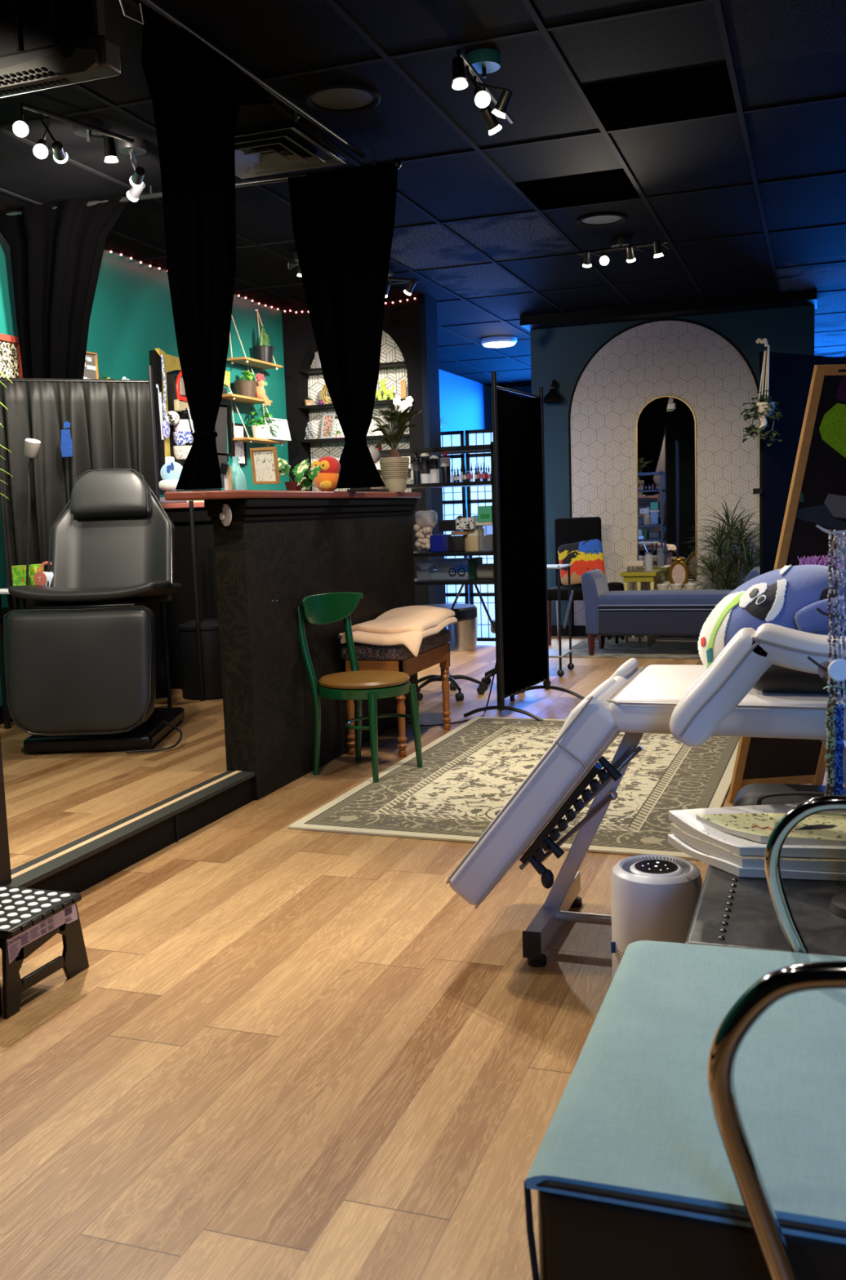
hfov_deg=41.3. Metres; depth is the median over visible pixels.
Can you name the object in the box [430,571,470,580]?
storage box
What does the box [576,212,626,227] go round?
ceiling speaker
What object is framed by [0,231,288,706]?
wall
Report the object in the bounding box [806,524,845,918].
jewelry stand
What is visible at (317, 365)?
figurine
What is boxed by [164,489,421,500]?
countertop
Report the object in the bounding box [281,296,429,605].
wall partition
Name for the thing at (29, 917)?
step stool
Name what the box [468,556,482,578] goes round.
box
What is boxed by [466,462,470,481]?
bottle
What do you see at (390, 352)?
wall
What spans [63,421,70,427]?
print
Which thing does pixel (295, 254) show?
track light
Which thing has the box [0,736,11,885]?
trim
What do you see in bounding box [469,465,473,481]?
bottle
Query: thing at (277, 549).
counter
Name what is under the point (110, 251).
string light
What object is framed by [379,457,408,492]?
pot
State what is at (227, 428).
picture
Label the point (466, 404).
wall
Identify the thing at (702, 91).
ceiling panel
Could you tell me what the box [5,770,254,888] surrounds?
trim
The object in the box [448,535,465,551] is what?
box
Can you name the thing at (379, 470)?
niche shelf
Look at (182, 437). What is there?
cup
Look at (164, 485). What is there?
bowl
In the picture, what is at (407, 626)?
blanket
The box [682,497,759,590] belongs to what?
potted plant
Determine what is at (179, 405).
pouch
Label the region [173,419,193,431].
cup
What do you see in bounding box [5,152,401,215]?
curtain rod
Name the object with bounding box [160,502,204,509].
countertop
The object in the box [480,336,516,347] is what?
flush ceiling light
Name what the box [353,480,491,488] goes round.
shelf
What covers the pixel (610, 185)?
ceiling panel
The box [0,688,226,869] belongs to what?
wood floor
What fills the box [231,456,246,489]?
bottle
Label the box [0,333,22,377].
picture frame
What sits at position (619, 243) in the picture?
track light
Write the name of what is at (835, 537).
bead strand
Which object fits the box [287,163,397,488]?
curtain
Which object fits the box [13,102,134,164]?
track light
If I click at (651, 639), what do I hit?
table
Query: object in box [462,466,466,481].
bottle
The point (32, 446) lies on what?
gooseneck lamp
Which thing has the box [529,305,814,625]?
wall
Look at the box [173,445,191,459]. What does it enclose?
cup
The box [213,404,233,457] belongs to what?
picture frame
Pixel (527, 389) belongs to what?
wall
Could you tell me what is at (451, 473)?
bottle
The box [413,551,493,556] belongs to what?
shelf
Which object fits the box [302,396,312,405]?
potted plant
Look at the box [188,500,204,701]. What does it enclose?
support pole
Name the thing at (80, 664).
chair
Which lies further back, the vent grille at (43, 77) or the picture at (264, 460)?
the picture at (264, 460)
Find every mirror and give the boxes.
[162,418,169,438]
[635,395,697,580]
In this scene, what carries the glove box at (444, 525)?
on the box at (438, 543)
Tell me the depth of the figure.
9.27 m
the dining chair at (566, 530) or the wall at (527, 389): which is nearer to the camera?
the dining chair at (566, 530)
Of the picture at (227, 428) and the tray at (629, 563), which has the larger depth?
the tray at (629, 563)
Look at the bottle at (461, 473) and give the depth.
6.95 m
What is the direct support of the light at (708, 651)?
attached to the plush toy at (789, 597)
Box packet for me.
[178,377,185,395]
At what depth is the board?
4.22 m
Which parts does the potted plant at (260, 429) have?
pot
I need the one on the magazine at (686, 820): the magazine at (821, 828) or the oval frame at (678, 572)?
the magazine at (821, 828)
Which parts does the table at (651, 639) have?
leg, leg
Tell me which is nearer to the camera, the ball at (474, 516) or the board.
the board
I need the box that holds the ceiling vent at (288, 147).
[234,121,346,178]
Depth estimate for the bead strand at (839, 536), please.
2.02 m
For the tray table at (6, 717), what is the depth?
6.07 m
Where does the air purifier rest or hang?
on the floor at (279, 1052)
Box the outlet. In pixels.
[618,854,693,871]
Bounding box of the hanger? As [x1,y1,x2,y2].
[175,371,186,401]
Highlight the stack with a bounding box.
[475,563,493,579]
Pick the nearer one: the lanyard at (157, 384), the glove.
the glove
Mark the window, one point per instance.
(454, 499)
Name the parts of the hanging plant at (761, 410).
cord, pot, cord, cord, cord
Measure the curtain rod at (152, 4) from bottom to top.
0.118 m
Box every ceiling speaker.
[303,82,381,114]
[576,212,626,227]
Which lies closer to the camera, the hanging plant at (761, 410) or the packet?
the packet
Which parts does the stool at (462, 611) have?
arm, arm, seat, arm, arm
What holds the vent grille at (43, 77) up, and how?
attached to the air conditioner
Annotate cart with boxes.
[546,563,573,676]
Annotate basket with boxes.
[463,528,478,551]
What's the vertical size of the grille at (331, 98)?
0.006 m
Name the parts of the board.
rail, rail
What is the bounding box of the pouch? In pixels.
[173,399,189,413]
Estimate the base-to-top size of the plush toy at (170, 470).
0.148 m
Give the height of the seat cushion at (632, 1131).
0.026 m
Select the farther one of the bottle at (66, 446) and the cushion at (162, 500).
the cushion at (162, 500)
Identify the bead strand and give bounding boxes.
[823,698,835,795]
[826,528,837,702]
[832,703,844,795]
[835,532,845,708]
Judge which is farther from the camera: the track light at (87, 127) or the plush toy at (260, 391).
the plush toy at (260, 391)
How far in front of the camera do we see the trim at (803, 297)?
9.77 m
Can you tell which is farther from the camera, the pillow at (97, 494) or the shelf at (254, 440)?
the shelf at (254, 440)
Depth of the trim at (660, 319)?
10.18 m
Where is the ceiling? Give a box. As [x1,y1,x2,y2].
[0,0,845,387]
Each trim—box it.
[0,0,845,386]
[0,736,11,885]
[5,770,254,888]
[26,777,253,893]
[174,814,177,841]
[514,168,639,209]
[519,288,817,331]
[568,318,759,625]
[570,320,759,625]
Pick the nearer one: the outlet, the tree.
the outlet
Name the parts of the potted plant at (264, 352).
pot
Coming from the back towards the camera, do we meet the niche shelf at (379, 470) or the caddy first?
the caddy
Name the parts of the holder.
rod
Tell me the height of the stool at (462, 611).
0.602 m
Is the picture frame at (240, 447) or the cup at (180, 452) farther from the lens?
the picture frame at (240, 447)
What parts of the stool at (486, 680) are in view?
arm, arm, seat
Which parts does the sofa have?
leg, arm, leg, arm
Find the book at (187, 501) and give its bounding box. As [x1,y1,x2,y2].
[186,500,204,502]
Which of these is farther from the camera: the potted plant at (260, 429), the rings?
the rings
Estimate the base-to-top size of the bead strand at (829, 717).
0.185 m
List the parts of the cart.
post, lever, post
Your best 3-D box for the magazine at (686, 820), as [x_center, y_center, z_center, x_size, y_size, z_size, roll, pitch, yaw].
[0.763,0.413,2.411,0.407,0.042,0.310,-2,7,-1]
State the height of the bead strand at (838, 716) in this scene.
0.172 m
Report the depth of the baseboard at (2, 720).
6.26 m
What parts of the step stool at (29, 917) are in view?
panel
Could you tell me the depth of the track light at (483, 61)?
4.26 m
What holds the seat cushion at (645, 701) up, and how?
on the massage table at (632, 701)
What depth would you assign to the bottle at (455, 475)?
6.97 m
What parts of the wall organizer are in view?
black panel, panel, rail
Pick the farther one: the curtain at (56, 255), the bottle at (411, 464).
the bottle at (411, 464)
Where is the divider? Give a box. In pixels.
[752,351,845,574]
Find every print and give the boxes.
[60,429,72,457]
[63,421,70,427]
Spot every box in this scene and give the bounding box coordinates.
[11,564,31,586]
[29,564,44,585]
[223,471,228,490]
[416,568,436,580]
[430,533,451,551]
[438,519,463,531]
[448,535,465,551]
[455,517,476,529]
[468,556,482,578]
[475,506,493,551]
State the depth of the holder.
7.67 m
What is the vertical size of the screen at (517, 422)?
1.983 m
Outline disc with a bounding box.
[219,504,231,526]
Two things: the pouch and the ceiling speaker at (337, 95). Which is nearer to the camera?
the ceiling speaker at (337, 95)
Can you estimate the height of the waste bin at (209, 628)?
0.480 m
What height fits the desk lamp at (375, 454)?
0.302 m
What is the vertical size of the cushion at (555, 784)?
0.567 m
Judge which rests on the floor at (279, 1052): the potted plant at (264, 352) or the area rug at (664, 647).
the area rug at (664, 647)
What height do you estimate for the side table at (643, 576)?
0.630 m
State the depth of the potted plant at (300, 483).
5.43 m
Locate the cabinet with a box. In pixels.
[160,502,218,688]
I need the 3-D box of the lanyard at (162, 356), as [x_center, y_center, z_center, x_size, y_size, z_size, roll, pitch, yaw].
[-1.757,-1.720,7.623,0.018,0.421,0.028,0,7,20]
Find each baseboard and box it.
[0,705,13,724]
[551,625,699,636]
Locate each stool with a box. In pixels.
[0,885,88,1018]
[340,628,451,757]
[417,604,484,701]
[478,619,550,692]
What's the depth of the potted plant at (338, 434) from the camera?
9.50 m
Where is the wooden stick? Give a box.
[227,466,232,489]
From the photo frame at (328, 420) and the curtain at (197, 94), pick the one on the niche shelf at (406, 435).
the photo frame at (328, 420)
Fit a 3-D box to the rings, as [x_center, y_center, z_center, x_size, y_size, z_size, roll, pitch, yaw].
[-0.790,-2.081,9.486,0.151,0.193,0.064,-1,7,7]
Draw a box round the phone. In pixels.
[219,462,229,475]
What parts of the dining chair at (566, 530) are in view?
leg, leg, seat, backrest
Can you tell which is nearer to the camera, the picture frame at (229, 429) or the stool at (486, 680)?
the stool at (486, 680)
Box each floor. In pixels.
[0,601,845,1279]
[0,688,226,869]
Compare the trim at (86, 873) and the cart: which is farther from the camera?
the cart
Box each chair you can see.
[3,468,184,754]
[297,591,422,782]
[523,795,845,1279]
[546,516,601,644]
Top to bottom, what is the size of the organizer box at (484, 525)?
0.275 m
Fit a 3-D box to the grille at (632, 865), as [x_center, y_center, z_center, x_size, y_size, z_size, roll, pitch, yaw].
[0.542,0.532,2.611,0.158,0.010,0.158,0,7,20]
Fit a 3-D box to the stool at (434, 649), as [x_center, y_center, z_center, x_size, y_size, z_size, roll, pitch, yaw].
[-0.122,0.259,5.983,0.340,0.574,0.780,0,7,20]
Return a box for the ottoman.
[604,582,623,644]
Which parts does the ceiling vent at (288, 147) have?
plate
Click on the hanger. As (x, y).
(177, 383)
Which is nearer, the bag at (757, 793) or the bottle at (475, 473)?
the bag at (757, 793)
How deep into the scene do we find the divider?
8.63 m
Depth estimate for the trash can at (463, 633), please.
9.74 m
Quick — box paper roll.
[164,456,176,492]
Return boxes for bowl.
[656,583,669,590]
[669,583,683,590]
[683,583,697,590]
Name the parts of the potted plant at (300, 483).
pot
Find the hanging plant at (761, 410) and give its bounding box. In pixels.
[740,337,782,446]
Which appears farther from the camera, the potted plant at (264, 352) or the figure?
the figure
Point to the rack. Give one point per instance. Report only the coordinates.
(489, 447)
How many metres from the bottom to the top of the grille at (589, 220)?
0.006 m
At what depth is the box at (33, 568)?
5.93 m
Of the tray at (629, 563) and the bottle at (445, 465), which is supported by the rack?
the bottle at (445, 465)
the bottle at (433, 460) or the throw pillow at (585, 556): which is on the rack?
the bottle at (433, 460)
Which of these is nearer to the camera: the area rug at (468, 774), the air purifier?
the air purifier
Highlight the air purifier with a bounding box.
[610,854,702,979]
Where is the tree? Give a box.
[303,422,315,439]
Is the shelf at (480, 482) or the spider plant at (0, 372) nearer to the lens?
the spider plant at (0, 372)
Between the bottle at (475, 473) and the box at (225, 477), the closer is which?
the box at (225, 477)
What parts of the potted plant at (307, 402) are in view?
pot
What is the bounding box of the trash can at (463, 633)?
[446,616,477,651]
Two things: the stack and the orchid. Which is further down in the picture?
the stack
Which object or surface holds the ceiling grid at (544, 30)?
attached to the ceiling
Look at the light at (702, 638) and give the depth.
2.89 m
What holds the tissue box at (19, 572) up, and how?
on the tray table at (6, 717)
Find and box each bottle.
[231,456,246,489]
[410,460,413,484]
[413,453,421,484]
[420,447,430,483]
[429,452,439,483]
[440,452,450,482]
[450,465,453,482]
[453,470,456,482]
[456,466,459,482]
[459,466,462,481]
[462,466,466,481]
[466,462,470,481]
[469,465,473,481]
[474,463,477,481]
[476,462,479,481]
[480,465,482,480]
[482,462,485,480]
[484,463,487,480]
[487,465,490,480]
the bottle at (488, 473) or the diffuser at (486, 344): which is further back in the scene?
the diffuser at (486, 344)
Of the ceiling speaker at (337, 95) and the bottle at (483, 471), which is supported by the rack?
the bottle at (483, 471)
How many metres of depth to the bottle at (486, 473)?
6.90 m
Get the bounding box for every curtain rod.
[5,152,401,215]
[119,0,364,158]
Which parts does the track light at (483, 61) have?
bulb, bulb, stem, bulb, bulb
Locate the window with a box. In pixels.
[440,428,495,641]
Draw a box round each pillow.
[70,470,151,518]
[557,538,604,586]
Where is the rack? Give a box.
[350,441,514,705]
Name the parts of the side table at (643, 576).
leg, leg, leg, leg, leg, leg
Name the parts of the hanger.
handle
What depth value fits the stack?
6.93 m
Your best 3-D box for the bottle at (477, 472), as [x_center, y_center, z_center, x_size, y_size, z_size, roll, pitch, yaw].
[0.340,-1.028,6.869,0.018,0.117,0.017,0,7,20]
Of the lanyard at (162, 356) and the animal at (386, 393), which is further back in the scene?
the animal at (386, 393)
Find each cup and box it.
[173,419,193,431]
[173,431,193,444]
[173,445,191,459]
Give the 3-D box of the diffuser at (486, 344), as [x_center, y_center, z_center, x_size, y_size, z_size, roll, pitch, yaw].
[0.780,-3.022,11.502,0.340,0.030,0.340,0,7,20]
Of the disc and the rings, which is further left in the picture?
the disc
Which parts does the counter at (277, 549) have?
cornice, cornice, cornice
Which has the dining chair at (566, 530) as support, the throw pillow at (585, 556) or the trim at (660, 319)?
the throw pillow at (585, 556)
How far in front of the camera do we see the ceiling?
5.44 m
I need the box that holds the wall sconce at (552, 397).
[543,379,563,403]
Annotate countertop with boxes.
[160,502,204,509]
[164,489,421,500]
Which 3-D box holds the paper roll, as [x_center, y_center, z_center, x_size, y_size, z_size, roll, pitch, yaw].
[-1.660,-1.052,7.397,0.045,0.307,0.060,0,7,20]
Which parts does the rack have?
rail, rail, post, post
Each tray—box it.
[346,488,388,492]
[450,530,467,535]
[546,564,572,568]
[548,648,573,657]
[626,560,644,566]
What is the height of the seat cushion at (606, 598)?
0.124 m
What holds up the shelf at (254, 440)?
attached to the wall at (131, 315)
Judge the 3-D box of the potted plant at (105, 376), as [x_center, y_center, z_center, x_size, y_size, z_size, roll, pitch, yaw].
[-1.985,-1.597,6.940,0.137,0.086,0.118,0,7,20]
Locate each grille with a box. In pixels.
[0,66,69,95]
[311,88,373,109]
[582,215,621,224]
[621,856,690,875]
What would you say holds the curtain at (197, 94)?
hanging from the curtain rod at (152, 4)
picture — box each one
[226,428,228,453]
[233,425,244,463]
[253,449,275,481]
[322,415,333,436]
[671,564,684,583]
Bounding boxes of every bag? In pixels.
[413,515,435,551]
[435,557,469,572]
[732,782,845,806]
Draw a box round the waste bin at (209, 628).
[177,618,222,699]
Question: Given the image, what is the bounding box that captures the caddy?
[626,560,644,572]
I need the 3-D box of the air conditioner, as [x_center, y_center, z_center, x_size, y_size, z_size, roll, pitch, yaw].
[-1.383,-1.944,3.638,0.830,0.326,0.160,0,7,20]
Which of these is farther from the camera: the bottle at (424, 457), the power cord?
the bottle at (424, 457)
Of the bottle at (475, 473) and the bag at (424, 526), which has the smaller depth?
the bottle at (475, 473)
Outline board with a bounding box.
[727,364,845,803]
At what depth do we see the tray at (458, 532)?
6.96 m
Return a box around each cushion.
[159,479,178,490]
[160,497,186,503]
[340,628,450,661]
[448,667,640,905]
[525,940,845,1244]
[597,590,733,607]
[608,664,845,740]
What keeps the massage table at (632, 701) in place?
on the floor at (279, 1052)
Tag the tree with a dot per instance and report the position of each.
(308, 430)
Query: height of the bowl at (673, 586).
0.062 m
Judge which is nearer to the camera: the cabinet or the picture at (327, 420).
the cabinet
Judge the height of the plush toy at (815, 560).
0.310 m
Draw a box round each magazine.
[667,834,845,880]
[668,803,845,858]
[670,822,845,871]
[695,812,845,846]
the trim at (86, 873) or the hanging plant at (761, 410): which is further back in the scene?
the hanging plant at (761, 410)
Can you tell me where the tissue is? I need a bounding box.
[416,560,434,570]
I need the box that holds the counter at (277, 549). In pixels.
[164,489,421,799]
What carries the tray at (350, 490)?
on the counter at (277, 549)
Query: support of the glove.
in the glove box at (444, 525)
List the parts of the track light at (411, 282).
bulb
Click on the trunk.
(731, 910)
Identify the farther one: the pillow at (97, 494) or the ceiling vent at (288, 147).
the pillow at (97, 494)
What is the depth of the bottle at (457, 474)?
6.91 m
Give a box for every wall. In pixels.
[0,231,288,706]
[307,329,411,492]
[418,295,446,628]
[438,368,492,601]
[497,386,531,397]
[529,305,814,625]
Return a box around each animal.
[374,386,382,400]
[379,377,394,399]
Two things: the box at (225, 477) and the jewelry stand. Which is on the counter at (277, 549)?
the box at (225, 477)
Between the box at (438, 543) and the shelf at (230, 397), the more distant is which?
the shelf at (230, 397)
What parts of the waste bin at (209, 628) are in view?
lid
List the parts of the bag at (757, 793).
handle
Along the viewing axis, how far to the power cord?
6.54 m
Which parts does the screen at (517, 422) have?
rail, fabric panel, rail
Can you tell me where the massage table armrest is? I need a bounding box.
[669,622,845,746]
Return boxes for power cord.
[406,661,496,726]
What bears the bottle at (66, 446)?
attached to the privacy screen at (81, 425)
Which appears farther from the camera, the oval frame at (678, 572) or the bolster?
the oval frame at (678, 572)
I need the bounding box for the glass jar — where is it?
[644,551,653,571]
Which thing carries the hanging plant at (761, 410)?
hanging from the divider
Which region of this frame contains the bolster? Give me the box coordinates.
[752,663,845,693]
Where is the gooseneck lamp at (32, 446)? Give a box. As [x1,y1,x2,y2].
[24,438,40,585]
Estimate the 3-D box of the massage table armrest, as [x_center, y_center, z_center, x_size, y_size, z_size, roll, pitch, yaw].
[0.792,0.101,2.529,0.460,0.273,0.160,0,7,20]
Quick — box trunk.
[684,864,845,956]
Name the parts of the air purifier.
touch panel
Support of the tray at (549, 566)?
on the cart
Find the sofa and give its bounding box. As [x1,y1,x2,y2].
[581,566,759,655]
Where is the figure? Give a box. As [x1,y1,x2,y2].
[400,380,406,399]
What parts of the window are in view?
panel frame, panel frame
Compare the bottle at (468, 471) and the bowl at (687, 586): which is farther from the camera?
the bowl at (687, 586)
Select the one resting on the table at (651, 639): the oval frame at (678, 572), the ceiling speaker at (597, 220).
the oval frame at (678, 572)
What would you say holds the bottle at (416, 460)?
on the rack
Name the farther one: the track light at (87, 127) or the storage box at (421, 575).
the storage box at (421, 575)
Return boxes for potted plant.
[100,373,114,379]
[233,370,257,397]
[246,405,279,439]
[252,324,274,363]
[277,457,320,490]
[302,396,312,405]
[335,430,341,437]
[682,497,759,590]
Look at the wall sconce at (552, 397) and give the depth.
10.30 m
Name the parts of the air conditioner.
rod, rod, knob, rod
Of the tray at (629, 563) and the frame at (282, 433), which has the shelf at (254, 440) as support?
the frame at (282, 433)
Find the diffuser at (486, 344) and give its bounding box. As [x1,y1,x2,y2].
[482,341,515,347]
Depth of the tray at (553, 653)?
8.26 m
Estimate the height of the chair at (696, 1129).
0.960 m
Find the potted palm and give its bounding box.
[368,403,422,492]
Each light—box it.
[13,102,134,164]
[104,248,415,313]
[117,136,146,201]
[288,252,301,276]
[385,266,418,297]
[451,48,513,135]
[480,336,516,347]
[576,236,669,267]
[700,636,705,646]
[706,648,712,662]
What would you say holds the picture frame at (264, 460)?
on the counter at (277, 549)
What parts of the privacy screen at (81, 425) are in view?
rail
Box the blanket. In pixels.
[337,605,457,657]
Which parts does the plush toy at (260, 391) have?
leg, leg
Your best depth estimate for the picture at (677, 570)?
9.62 m
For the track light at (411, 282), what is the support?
hanging from the ceiling
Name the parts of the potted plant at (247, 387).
pot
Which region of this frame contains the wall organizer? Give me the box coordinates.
[148,347,230,488]
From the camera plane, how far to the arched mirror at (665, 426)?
10.19 m
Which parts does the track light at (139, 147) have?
bulb, bulb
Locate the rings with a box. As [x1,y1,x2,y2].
[320,383,332,404]
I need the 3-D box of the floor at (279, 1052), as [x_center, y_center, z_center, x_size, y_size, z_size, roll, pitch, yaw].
[1.719,0.411,7.083,7.700,0.100,17.500,0,7,20]
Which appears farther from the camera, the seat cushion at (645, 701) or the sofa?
the sofa
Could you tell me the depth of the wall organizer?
7.74 m
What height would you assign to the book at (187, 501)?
0.060 m
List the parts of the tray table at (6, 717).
leg, leg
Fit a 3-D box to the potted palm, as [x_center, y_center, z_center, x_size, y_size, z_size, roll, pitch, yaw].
[-0.161,-1.081,6.340,0.394,0.487,0.216,0,7,20]
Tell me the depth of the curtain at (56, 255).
6.06 m
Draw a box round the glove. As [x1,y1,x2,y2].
[454,509,466,519]
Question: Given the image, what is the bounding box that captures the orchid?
[392,395,413,412]
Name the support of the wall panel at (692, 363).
attached to the wall at (560, 354)
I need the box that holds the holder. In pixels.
[185,408,195,435]
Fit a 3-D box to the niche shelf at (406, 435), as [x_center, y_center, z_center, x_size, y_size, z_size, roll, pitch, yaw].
[-0.547,-1.702,9.489,0.986,0.020,0.208,0,7,20]
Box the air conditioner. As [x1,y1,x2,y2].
[0,0,120,97]
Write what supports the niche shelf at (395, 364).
attached to the wall at (390, 352)
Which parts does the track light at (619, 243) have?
bulb, bulb, bulb, bulb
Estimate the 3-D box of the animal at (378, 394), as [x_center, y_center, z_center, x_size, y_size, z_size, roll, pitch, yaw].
[-0.397,-2.084,9.361,0.129,0.190,0.052,0,7,20]
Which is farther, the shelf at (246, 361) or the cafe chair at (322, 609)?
the shelf at (246, 361)
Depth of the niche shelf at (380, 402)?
9.46 m
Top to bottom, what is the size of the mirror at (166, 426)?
0.132 m
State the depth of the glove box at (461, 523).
6.92 m
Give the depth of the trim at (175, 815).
4.27 m
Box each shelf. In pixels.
[172,442,193,445]
[173,409,190,413]
[222,365,272,406]
[226,309,282,371]
[228,392,286,446]
[298,360,405,374]
[298,398,405,409]
[300,433,408,443]
[304,468,410,475]
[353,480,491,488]
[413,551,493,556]
[413,577,493,585]
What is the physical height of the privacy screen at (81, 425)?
1.940 m
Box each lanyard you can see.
[155,383,165,412]
[160,355,166,417]
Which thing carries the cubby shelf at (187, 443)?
attached to the wall organizer
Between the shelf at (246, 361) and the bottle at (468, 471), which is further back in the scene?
the shelf at (246, 361)
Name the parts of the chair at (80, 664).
seat, seat frame, backrest, power cord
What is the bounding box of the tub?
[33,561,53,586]
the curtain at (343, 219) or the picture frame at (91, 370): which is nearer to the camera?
the curtain at (343, 219)
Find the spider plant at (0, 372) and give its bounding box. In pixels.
[0,372,13,498]
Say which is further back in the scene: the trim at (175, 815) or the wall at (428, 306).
the wall at (428, 306)
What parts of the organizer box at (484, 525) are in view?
bin lid, handle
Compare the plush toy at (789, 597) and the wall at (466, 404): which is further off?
the wall at (466, 404)
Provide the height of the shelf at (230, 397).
0.380 m
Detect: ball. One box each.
[164,410,179,425]
[470,515,478,528]
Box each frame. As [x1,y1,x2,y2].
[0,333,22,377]
[83,351,98,379]
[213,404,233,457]
[231,422,247,465]
[249,446,279,484]
[264,417,291,440]
[320,413,335,439]
[667,557,688,588]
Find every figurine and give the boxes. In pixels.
[314,351,321,368]
[318,399,324,404]
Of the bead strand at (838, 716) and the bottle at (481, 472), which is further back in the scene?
the bottle at (481, 472)
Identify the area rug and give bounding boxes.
[288,716,739,860]
[564,636,700,658]
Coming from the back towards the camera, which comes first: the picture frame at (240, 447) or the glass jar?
the glass jar
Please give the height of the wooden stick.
0.110 m
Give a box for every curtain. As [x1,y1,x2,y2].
[0,193,128,378]
[136,0,274,489]
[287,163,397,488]
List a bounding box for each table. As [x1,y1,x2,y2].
[0,588,26,728]
[445,657,845,967]
[620,568,662,642]
[647,589,715,646]
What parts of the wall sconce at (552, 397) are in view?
lamp shade, arm, wall plate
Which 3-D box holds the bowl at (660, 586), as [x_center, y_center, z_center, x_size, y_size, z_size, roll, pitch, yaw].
[2.045,-0.444,9.564,0.112,0.062,0.112,0,7,20]
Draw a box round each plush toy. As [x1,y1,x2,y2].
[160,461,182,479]
[255,373,271,405]
[311,456,341,491]
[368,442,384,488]
[697,564,845,670]
[796,555,845,636]
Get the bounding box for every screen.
[0,365,172,707]
[462,371,584,721]
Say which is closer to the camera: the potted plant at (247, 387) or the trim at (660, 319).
the potted plant at (247, 387)
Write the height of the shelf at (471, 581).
0.022 m
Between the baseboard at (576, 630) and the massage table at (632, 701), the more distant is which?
the baseboard at (576, 630)
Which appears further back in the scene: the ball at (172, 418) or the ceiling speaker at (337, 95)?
the ball at (172, 418)
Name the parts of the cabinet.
cornice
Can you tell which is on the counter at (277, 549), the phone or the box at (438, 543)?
the phone
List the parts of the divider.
panel, rail, rail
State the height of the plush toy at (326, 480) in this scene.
0.182 m
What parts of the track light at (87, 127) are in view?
bulb, bulb, bulb, stem, bulb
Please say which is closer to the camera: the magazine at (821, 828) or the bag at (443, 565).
the magazine at (821, 828)
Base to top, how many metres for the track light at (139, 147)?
0.262 m
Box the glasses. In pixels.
[448,567,465,575]
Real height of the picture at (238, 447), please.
0.295 m
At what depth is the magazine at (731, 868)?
2.32 m
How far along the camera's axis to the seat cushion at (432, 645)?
5.63 m

